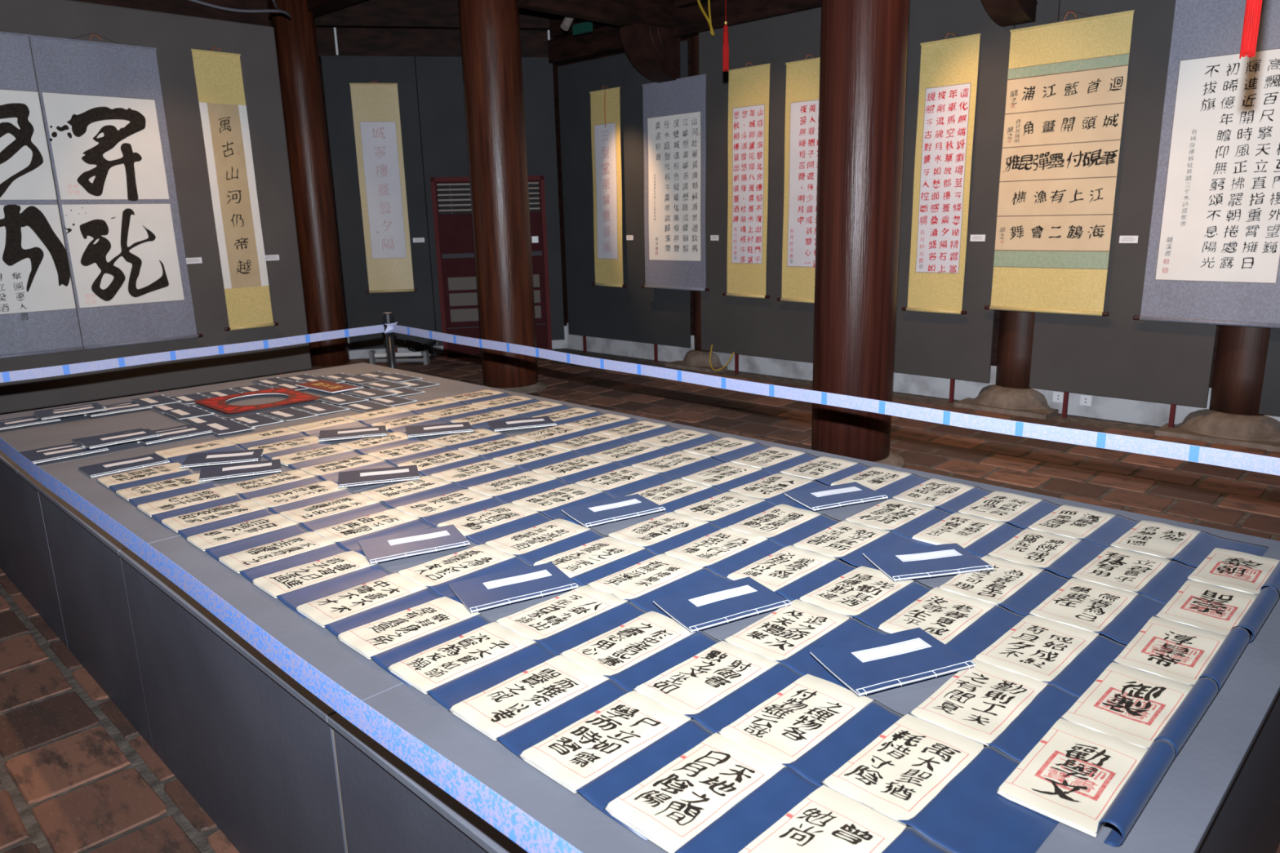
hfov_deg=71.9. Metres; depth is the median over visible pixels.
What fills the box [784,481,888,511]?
book
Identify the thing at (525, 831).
barrier tape
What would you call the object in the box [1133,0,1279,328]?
scroll
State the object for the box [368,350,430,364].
tube rack
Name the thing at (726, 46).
tassel
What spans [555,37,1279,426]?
wall
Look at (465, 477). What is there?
open book
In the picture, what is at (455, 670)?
open book
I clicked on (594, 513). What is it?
book
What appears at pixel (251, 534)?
open book
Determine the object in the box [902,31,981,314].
scroll
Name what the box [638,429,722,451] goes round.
open book
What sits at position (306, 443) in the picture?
open book
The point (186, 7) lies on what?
roof beam
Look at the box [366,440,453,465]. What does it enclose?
open book
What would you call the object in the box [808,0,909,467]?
pillar
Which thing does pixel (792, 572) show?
open book
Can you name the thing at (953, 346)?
display board
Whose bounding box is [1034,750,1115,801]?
print
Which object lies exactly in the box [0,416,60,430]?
book
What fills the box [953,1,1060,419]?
pillar
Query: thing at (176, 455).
open book
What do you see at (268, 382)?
book
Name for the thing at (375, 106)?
scroll
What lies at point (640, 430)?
open book
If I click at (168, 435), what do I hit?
book
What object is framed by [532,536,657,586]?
open book
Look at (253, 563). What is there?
open book
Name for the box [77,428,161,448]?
book
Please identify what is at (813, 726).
open book
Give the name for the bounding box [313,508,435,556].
open book
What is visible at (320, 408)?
book
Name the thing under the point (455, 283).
grille
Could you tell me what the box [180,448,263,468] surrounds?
book
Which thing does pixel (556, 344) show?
wall
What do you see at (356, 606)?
open book
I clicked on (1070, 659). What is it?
open book
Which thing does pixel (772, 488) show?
open book
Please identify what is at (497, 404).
open book
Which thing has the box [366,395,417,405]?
book
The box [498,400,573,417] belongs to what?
open book
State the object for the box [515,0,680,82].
cross beam
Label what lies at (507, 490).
open book
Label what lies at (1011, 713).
open book
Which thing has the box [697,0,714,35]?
cable
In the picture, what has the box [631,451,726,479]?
open book
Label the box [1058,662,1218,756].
open book
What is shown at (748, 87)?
scroll
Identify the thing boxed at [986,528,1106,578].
open book
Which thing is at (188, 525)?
open book
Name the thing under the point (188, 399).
book
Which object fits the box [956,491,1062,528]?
open book
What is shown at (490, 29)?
pillar
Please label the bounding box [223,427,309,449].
open book
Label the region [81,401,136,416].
book
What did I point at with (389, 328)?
knot
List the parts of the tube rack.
plate, plate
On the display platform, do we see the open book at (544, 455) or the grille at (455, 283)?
the open book at (544, 455)
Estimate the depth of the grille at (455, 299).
11.23 m
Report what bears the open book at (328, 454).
on the display platform
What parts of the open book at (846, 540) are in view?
printed frame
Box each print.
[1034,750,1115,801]
[1093,686,1165,725]
[1141,635,1204,667]
[1179,595,1238,621]
[1208,561,1262,582]
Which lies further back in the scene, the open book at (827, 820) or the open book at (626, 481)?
the open book at (626, 481)
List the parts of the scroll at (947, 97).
rod, hanging cord, roller knob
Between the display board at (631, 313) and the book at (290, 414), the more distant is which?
the display board at (631, 313)
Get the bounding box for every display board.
[0,0,311,413]
[320,55,436,358]
[414,56,564,354]
[557,40,690,362]
[698,0,1014,402]
[1014,0,1060,28]
[1029,0,1217,427]
[1258,328,1279,416]
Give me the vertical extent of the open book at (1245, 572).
0.043 m
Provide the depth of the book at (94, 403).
4.93 m
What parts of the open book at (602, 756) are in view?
printed frame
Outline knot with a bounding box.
[384,321,397,333]
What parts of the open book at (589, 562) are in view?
printed frame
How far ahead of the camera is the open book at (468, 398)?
5.05 m
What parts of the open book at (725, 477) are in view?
printed frame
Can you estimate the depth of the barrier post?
6.86 m
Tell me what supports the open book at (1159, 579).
on the display platform
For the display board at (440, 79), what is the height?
3.660 m
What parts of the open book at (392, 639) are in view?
printed frame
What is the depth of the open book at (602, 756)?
1.69 m
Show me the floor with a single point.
(77, 776)
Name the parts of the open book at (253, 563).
printed frame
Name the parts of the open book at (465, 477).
printed frame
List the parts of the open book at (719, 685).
printed frame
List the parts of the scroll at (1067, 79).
hanging cord, rod, roller knob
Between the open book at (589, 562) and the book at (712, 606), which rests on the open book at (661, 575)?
the book at (712, 606)
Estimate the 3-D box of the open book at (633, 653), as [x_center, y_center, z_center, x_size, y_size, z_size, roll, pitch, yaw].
[0.041,0.528,2.046,0.342,0.014,0.316,12,19,43]
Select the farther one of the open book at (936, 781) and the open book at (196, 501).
the open book at (196, 501)
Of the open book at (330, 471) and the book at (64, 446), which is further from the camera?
the book at (64, 446)
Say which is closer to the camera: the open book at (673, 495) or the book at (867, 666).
the book at (867, 666)
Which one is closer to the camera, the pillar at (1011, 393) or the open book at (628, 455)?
the open book at (628, 455)
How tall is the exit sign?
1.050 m
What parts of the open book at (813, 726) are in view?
printed frame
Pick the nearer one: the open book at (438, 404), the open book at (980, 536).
the open book at (980, 536)
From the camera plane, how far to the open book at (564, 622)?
2.23 m
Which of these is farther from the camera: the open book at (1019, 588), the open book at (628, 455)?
the open book at (628, 455)
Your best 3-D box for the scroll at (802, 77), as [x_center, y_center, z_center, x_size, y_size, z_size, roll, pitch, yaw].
[1.622,-2.401,8.651,0.611,2.356,0.059,12,19,43]
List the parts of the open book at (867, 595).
printed frame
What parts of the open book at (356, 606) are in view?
printed frame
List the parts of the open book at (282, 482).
printed frame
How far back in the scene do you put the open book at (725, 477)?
3.41 m
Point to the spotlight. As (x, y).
(567, 20)
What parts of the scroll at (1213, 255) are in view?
roller knob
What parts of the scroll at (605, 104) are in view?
rod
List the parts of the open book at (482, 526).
printed frame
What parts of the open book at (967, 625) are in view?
printed frame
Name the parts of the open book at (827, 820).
printed frame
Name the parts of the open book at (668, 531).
printed frame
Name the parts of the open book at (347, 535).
printed frame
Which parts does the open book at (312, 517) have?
printed frame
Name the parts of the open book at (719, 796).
printed frame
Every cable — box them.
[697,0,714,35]
[707,0,712,34]
[709,344,733,370]
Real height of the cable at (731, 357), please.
0.273 m
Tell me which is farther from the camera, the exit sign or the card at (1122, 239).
the exit sign
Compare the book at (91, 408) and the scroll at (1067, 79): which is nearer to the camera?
the book at (91, 408)
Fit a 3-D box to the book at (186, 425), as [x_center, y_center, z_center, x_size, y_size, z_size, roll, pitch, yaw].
[-2.349,0.034,4.363,0.192,0.010,0.305,12,19,43]
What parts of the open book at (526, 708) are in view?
printed frame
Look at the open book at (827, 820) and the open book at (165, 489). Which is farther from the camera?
the open book at (165, 489)
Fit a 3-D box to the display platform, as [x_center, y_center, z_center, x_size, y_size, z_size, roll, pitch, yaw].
[-0.827,0.526,3.748,5.698,0.730,2.420,12,19,43]
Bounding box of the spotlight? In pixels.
[560,16,573,31]
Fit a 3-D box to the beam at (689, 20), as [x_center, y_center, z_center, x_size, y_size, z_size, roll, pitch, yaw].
[3.182,-3.987,6.760,11.900,0.750,0.200,12,19,43]
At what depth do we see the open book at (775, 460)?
3.62 m
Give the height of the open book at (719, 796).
0.014 m
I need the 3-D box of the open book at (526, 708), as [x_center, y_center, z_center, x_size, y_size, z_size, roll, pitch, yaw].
[-0.170,0.585,1.831,0.341,0.014,0.316,12,19,43]
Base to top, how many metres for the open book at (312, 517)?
0.014 m
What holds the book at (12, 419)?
on the display platform
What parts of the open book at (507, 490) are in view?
printed frame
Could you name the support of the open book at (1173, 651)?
on the display platform
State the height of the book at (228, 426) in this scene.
0.009 m
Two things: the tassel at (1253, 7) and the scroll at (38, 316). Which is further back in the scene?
the scroll at (38, 316)
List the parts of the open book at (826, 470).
printed frame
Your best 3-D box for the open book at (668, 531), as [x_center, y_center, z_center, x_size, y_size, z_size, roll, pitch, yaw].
[0.125,0.345,2.800,0.343,0.014,0.316,12,19,43]
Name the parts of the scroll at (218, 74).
rod, roller knob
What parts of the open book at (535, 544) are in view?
printed frame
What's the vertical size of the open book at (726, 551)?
0.014 m
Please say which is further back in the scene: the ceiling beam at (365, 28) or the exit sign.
the ceiling beam at (365, 28)
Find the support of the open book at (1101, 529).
on the display platform
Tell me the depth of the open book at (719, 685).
1.90 m
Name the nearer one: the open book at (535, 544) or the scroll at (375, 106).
the open book at (535, 544)
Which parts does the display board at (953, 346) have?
leg, leg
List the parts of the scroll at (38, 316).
rod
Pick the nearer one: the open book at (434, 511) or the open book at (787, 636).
the open book at (787, 636)
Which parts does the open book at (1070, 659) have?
printed frame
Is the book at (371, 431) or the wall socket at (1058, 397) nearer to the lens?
the book at (371, 431)
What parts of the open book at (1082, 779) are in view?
printed frame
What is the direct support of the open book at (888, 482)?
on the display platform
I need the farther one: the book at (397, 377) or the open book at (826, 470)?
the book at (397, 377)
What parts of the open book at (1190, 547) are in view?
printed frame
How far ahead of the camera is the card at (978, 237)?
7.59 m
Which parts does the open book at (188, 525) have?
printed frame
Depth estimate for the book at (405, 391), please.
5.27 m
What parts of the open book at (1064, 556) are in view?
printed frame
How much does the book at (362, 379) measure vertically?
0.010 m
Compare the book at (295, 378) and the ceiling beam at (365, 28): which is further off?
the ceiling beam at (365, 28)
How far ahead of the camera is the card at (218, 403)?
5.04 m
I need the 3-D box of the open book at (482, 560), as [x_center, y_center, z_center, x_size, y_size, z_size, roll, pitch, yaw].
[-0.475,0.421,2.545,0.343,0.014,0.316,12,19,43]
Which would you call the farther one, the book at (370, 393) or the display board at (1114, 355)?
the display board at (1114, 355)
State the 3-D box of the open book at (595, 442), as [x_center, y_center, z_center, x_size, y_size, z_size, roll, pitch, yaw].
[-0.184,0.080,3.936,0.344,0.014,0.316,12,19,43]
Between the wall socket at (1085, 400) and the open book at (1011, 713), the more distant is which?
the wall socket at (1085, 400)
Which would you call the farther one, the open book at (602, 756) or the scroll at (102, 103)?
the scroll at (102, 103)
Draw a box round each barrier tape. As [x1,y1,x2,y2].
[0,324,384,382]
[0,437,582,852]
[391,324,1279,475]
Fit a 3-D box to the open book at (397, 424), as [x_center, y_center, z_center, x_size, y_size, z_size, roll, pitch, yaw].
[-1.126,-0.013,4.422,0.342,0.014,0.316,12,19,43]
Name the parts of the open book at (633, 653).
printed frame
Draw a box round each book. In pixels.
[0,415,34,422]
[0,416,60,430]
[19,443,78,454]
[22,445,108,464]
[33,404,106,420]
[34,402,106,413]
[71,428,143,448]
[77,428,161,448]
[78,453,169,478]
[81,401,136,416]
[85,401,152,417]
[96,462,195,492]
[115,473,221,506]
[130,395,181,406]
[133,424,194,443]
[136,486,244,528]
[137,425,212,444]
[148,402,191,413]
[153,439,244,464]
[160,499,275,538]
[161,405,214,419]
[170,393,211,404]
[176,414,226,426]
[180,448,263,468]
[185,513,310,566]
[196,418,255,435]
[199,458,281,482]
[201,388,245,397]
[217,531,347,583]
[221,469,323,499]
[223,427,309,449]
[225,413,284,426]
[232,383,274,392]
[247,435,333,460]
[248,480,356,514]
[251,377,293,386]
[251,551,393,617]
[261,407,318,421]
[270,381,308,391]
[271,444,363,470]
[279,493,391,531]
[281,373,317,382]
[286,417,369,437]
[294,401,349,414]
[294,573,441,636]
[297,376,344,382]
[298,454,398,484]
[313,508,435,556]
[316,393,368,404]
[317,373,354,379]
[318,425,386,441]
[336,596,493,686]
[337,374,384,384]
[337,382,364,391]
[337,431,423,454]
[337,464,419,488]
[339,400,394,412]
[343,406,419,426]
[345,387,397,398]
[355,371,391,377]
[358,524,470,564]
[359,475,464,508]
[360,379,410,390]
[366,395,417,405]
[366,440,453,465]
[370,413,451,434]
[373,373,422,382]
[386,386,425,396]
[386,622,557,709]
[394,488,505,527]
[395,398,467,414]
[395,449,488,475]
[396,543,533,604]
[400,379,439,388]
[405,422,473,437]
[422,404,493,422]
[426,428,509,449]
[430,459,528,488]
[435,502,554,545]
[444,389,511,404]
[448,562,578,613]
[448,654,629,780]
[449,410,525,431]
[456,436,543,459]
[466,471,569,503]
[471,395,540,410]
[483,519,608,564]
[487,416,556,431]
[491,444,582,471]
[494,585,648,655]
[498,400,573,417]
[510,483,617,524]
[513,424,593,445]
[518,690,715,841]
[529,455,625,484]
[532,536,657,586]
[533,407,604,425]
[548,431,633,455]
[559,611,720,692]
[560,493,665,527]
[564,413,639,432]
[573,466,675,497]
[586,554,732,619]
[589,441,677,466]
[598,420,679,442]
[603,733,819,852]
[606,511,722,555]
[626,478,726,512]
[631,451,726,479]
[631,640,803,733]
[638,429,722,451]
[652,577,791,632]
[662,526,785,577]
[673,491,777,528]
[680,462,775,492]
[682,437,769,462]
[716,674,903,786]
[722,599,889,690]
[724,545,857,600]
[726,503,842,546]
[728,446,819,477]
[728,473,828,511]
[738,785,951,852]
[778,456,871,484]
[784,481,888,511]
[791,520,933,570]
[797,566,933,628]
[809,627,975,696]
[819,714,1059,852]
[829,466,929,499]
[844,498,952,545]
[862,542,994,581]
[876,586,1026,660]
[890,478,992,513]
[907,657,1079,762]
[910,512,1025,557]
[937,555,1070,616]
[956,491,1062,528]
[973,614,1127,697]
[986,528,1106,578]
[994,718,1176,846]
[1026,505,1139,547]
[1027,577,1166,644]
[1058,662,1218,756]
[1069,546,1196,603]
[1108,520,1269,567]
[1111,616,1251,690]
[1154,579,1279,643]
[1186,547,1279,595]
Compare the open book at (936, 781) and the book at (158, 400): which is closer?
the open book at (936, 781)
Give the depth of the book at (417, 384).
5.49 m
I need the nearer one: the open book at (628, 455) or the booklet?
the open book at (628, 455)
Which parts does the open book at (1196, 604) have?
printed frame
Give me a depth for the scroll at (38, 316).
7.37 m
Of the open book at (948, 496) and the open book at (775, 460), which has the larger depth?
the open book at (775, 460)
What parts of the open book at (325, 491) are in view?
printed frame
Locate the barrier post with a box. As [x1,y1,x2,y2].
[382,312,396,368]
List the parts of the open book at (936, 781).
printed frame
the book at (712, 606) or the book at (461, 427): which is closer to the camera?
the book at (712, 606)
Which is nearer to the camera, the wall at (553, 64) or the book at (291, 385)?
the book at (291, 385)
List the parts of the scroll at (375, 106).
rod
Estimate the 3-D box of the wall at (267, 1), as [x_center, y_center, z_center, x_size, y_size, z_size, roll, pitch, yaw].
[-7.180,-2.994,10.124,0.200,4.900,11.400,12,19,43]
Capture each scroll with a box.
[0,31,83,359]
[28,32,203,350]
[191,46,278,331]
[349,80,417,293]
[589,84,626,287]
[641,73,709,291]
[722,62,770,298]
[777,53,820,302]
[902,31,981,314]
[984,9,1134,315]
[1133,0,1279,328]
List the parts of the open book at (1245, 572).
printed frame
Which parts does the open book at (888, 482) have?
printed frame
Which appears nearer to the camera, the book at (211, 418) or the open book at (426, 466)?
the open book at (426, 466)
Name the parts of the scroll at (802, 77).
rod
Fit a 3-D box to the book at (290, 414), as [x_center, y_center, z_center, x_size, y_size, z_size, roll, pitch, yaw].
[-1.881,-0.067,4.734,0.295,0.009,0.180,11,18,42]
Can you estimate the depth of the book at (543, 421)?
4.31 m
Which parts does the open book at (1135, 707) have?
printed frame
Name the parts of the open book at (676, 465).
printed frame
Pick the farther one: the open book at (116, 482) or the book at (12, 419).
the book at (12, 419)
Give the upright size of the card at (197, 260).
0.055 m
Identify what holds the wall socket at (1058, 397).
attached to the wall at (1117, 409)
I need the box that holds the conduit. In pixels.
[188,0,291,17]
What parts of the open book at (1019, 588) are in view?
printed frame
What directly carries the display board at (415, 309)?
on the floor
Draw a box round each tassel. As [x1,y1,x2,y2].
[722,21,728,71]
[1239,0,1262,58]
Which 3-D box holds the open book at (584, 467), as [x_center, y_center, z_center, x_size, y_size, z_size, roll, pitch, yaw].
[-0.210,0.176,3.540,0.343,0.014,0.316,12,19,43]
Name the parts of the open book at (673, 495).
printed frame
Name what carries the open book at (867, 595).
on the display platform
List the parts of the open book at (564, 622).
printed frame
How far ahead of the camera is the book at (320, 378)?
5.68 m
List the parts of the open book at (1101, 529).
printed frame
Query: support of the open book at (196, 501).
on the display platform
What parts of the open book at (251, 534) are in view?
printed frame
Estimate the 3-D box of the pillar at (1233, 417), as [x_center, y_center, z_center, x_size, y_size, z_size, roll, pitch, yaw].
[4.515,-2.240,6.202,0.900,4.730,0.860,12,19,43]
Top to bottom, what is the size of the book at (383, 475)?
0.011 m
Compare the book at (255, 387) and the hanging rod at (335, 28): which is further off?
the hanging rod at (335, 28)
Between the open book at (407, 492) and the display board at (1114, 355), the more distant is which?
the display board at (1114, 355)
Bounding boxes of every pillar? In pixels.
[269,0,349,366]
[458,0,547,393]
[665,35,728,373]
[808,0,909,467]
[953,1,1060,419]
[1155,324,1279,452]
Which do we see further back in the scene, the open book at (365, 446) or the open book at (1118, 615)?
the open book at (365, 446)
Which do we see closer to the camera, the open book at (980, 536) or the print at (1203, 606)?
the print at (1203, 606)
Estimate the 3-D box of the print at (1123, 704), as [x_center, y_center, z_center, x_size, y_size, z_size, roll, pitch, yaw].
[0.989,0.564,1.781,0.104,0.004,0.104,12,19,43]
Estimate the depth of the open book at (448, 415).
4.65 m
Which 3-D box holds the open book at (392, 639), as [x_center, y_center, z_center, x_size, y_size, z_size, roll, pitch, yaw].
[-0.518,0.513,2.165,0.343,0.014,0.316,12,19,43]
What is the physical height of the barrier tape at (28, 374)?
0.085 m
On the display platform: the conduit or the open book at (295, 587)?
the open book at (295, 587)
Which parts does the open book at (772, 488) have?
printed frame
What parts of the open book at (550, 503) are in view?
printed frame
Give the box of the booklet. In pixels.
[295,380,358,393]
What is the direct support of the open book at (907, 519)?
on the display platform
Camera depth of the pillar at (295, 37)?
10.47 m
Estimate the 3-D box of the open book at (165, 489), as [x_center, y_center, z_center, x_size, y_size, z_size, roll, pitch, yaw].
[-1.803,0.247,3.405,0.341,0.014,0.316,12,19,43]
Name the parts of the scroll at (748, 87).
rod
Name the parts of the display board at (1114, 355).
leg, leg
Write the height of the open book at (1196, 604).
0.043 m
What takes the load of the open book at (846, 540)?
on the display platform
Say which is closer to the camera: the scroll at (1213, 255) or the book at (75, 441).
the book at (75, 441)
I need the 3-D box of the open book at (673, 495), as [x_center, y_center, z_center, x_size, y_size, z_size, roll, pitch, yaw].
[0.167,0.254,3.179,0.342,0.014,0.316,12,19,43]
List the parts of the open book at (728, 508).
printed frame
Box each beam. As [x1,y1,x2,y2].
[74,0,269,26]
[306,0,363,17]
[314,0,556,61]
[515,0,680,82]
[547,0,821,64]
[981,0,1037,26]
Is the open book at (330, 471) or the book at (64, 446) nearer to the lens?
the open book at (330, 471)
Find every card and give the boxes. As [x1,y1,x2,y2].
[186,257,202,263]
[194,387,320,413]
[265,254,279,260]
[413,237,424,242]
[626,235,633,239]
[711,235,718,240]
[970,234,985,241]
[1119,235,1138,243]
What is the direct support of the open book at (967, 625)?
on the display platform
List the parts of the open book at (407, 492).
printed frame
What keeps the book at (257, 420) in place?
on the display platform
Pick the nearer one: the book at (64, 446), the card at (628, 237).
the book at (64, 446)
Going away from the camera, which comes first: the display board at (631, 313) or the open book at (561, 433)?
the open book at (561, 433)
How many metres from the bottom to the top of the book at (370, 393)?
0.010 m
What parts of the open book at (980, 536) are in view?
printed frame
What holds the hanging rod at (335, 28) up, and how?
attached to the display board at (415, 309)
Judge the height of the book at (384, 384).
0.010 m
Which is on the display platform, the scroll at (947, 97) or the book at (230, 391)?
the book at (230, 391)
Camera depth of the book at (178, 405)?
4.99 m
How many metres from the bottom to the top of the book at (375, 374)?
0.009 m
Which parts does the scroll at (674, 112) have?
rod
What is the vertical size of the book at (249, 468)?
0.011 m
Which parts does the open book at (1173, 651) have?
printed frame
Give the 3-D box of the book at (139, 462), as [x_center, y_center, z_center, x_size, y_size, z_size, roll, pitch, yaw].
[-2.221,0.166,3.800,0.192,0.010,0.305,12,19,43]
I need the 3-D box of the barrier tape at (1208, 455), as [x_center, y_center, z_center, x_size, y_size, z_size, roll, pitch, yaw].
[0.703,-0.189,4.309,7.360,0.124,0.010,12,19,43]
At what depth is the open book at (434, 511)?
3.13 m
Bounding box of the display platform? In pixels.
[0,362,1279,852]
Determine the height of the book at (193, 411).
0.010 m
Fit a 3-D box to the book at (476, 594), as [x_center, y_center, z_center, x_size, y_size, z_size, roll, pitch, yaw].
[-0.346,0.436,2.417,0.305,0.012,0.192,-9,15,-27]
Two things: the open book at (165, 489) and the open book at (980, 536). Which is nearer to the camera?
the open book at (980, 536)
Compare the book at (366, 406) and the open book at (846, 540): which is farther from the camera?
the book at (366, 406)
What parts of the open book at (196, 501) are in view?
printed frame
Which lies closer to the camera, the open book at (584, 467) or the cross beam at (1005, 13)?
the open book at (584, 467)
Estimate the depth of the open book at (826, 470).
3.46 m
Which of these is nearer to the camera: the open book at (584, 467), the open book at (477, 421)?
the open book at (584, 467)
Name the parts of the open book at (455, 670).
printed frame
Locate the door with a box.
[430,175,551,358]
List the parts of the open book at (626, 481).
printed frame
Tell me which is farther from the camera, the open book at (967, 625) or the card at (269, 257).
the card at (269, 257)
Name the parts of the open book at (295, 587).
printed frame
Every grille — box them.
[448,276,476,290]
[448,292,478,306]
[450,308,479,321]
[533,274,539,287]
[533,289,540,302]
[534,305,541,318]
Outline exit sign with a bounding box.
[572,18,592,35]
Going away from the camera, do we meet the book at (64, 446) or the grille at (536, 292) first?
the book at (64, 446)
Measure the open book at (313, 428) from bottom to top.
0.014 m
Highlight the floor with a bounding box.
[0,330,1279,852]
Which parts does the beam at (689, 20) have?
rail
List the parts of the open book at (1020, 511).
printed frame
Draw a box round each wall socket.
[1052,391,1063,403]
[1080,394,1092,406]
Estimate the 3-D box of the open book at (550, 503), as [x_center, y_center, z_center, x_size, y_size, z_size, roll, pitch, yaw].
[-0.236,0.271,3.148,0.344,0.014,0.316,12,19,43]
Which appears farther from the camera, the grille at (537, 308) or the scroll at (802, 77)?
the grille at (537, 308)
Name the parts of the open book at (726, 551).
printed frame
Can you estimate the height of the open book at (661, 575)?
0.014 m
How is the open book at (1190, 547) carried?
on the display platform
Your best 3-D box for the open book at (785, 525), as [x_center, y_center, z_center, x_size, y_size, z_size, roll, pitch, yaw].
[0.507,0.325,2.848,0.344,0.014,0.316,12,19,43]
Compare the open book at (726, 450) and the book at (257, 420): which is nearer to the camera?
the open book at (726, 450)
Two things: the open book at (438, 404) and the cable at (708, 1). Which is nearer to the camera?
the open book at (438, 404)
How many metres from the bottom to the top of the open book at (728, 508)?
0.014 m
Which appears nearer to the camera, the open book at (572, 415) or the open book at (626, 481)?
the open book at (626, 481)
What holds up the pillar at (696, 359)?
on the floor
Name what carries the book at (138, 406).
on the book at (129, 402)
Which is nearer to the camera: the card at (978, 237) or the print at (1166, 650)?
the print at (1166, 650)
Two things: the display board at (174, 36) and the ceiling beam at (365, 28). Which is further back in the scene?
the ceiling beam at (365, 28)
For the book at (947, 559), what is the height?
0.013 m
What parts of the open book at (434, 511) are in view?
printed frame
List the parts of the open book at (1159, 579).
printed frame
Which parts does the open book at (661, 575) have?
printed frame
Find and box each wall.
[266,0,435,328]
[347,324,568,359]
[552,63,567,324]
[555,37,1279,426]
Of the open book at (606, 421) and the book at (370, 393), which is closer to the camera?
the open book at (606, 421)
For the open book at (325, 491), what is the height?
0.014 m
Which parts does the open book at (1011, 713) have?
printed frame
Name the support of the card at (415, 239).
attached to the display board at (415, 309)
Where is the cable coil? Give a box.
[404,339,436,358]
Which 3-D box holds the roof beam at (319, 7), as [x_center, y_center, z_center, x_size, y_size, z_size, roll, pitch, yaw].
[-2.838,-4.803,9.294,3.800,0.400,0.240,12,19,43]
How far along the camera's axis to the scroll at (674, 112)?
9.83 m
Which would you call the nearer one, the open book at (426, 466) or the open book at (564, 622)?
the open book at (564, 622)
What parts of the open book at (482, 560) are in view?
printed frame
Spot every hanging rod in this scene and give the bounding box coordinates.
[333,27,338,54]
[547,30,550,39]
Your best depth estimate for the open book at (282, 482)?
3.45 m
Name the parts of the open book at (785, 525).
printed frame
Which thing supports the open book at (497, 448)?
on the display platform
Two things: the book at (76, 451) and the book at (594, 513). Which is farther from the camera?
the book at (76, 451)
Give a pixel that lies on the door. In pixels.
(451, 196)
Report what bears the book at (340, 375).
on the display platform
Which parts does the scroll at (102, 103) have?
rod, hanging cord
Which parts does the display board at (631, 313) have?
leg, leg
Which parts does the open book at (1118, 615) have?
printed frame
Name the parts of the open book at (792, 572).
printed frame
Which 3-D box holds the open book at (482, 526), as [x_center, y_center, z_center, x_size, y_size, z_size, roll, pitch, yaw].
[-0.453,0.327,2.936,0.344,0.014,0.316,12,19,43]
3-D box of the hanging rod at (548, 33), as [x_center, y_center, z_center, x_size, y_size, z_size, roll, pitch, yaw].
[-1.120,-4.722,10.864,0.026,0.300,0.026,-7,15,-22]
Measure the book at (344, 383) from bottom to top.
0.010 m
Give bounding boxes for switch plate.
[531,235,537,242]
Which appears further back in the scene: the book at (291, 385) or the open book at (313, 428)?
the book at (291, 385)
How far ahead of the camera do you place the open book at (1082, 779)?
1.55 m
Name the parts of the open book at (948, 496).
printed frame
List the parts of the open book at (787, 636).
printed frame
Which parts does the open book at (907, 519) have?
printed frame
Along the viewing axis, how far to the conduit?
8.33 m
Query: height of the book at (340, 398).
0.010 m
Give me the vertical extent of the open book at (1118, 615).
0.014 m
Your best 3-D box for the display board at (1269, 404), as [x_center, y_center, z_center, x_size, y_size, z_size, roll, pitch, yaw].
[5.821,-1.331,4.750,3.800,3.560,0.035,12,19,43]
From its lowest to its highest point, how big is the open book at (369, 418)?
0.014 m
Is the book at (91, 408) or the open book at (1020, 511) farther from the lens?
the book at (91, 408)
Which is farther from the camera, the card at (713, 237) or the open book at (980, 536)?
the card at (713, 237)
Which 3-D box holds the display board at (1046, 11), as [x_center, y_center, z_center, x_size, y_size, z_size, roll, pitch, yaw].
[3.155,-2.461,7.154,0.330,2.360,0.020,12,19,43]
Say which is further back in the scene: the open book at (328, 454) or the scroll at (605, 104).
the scroll at (605, 104)
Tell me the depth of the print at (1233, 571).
2.41 m
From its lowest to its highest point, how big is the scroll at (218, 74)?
2.631 m
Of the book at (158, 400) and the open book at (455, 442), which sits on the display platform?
the open book at (455, 442)

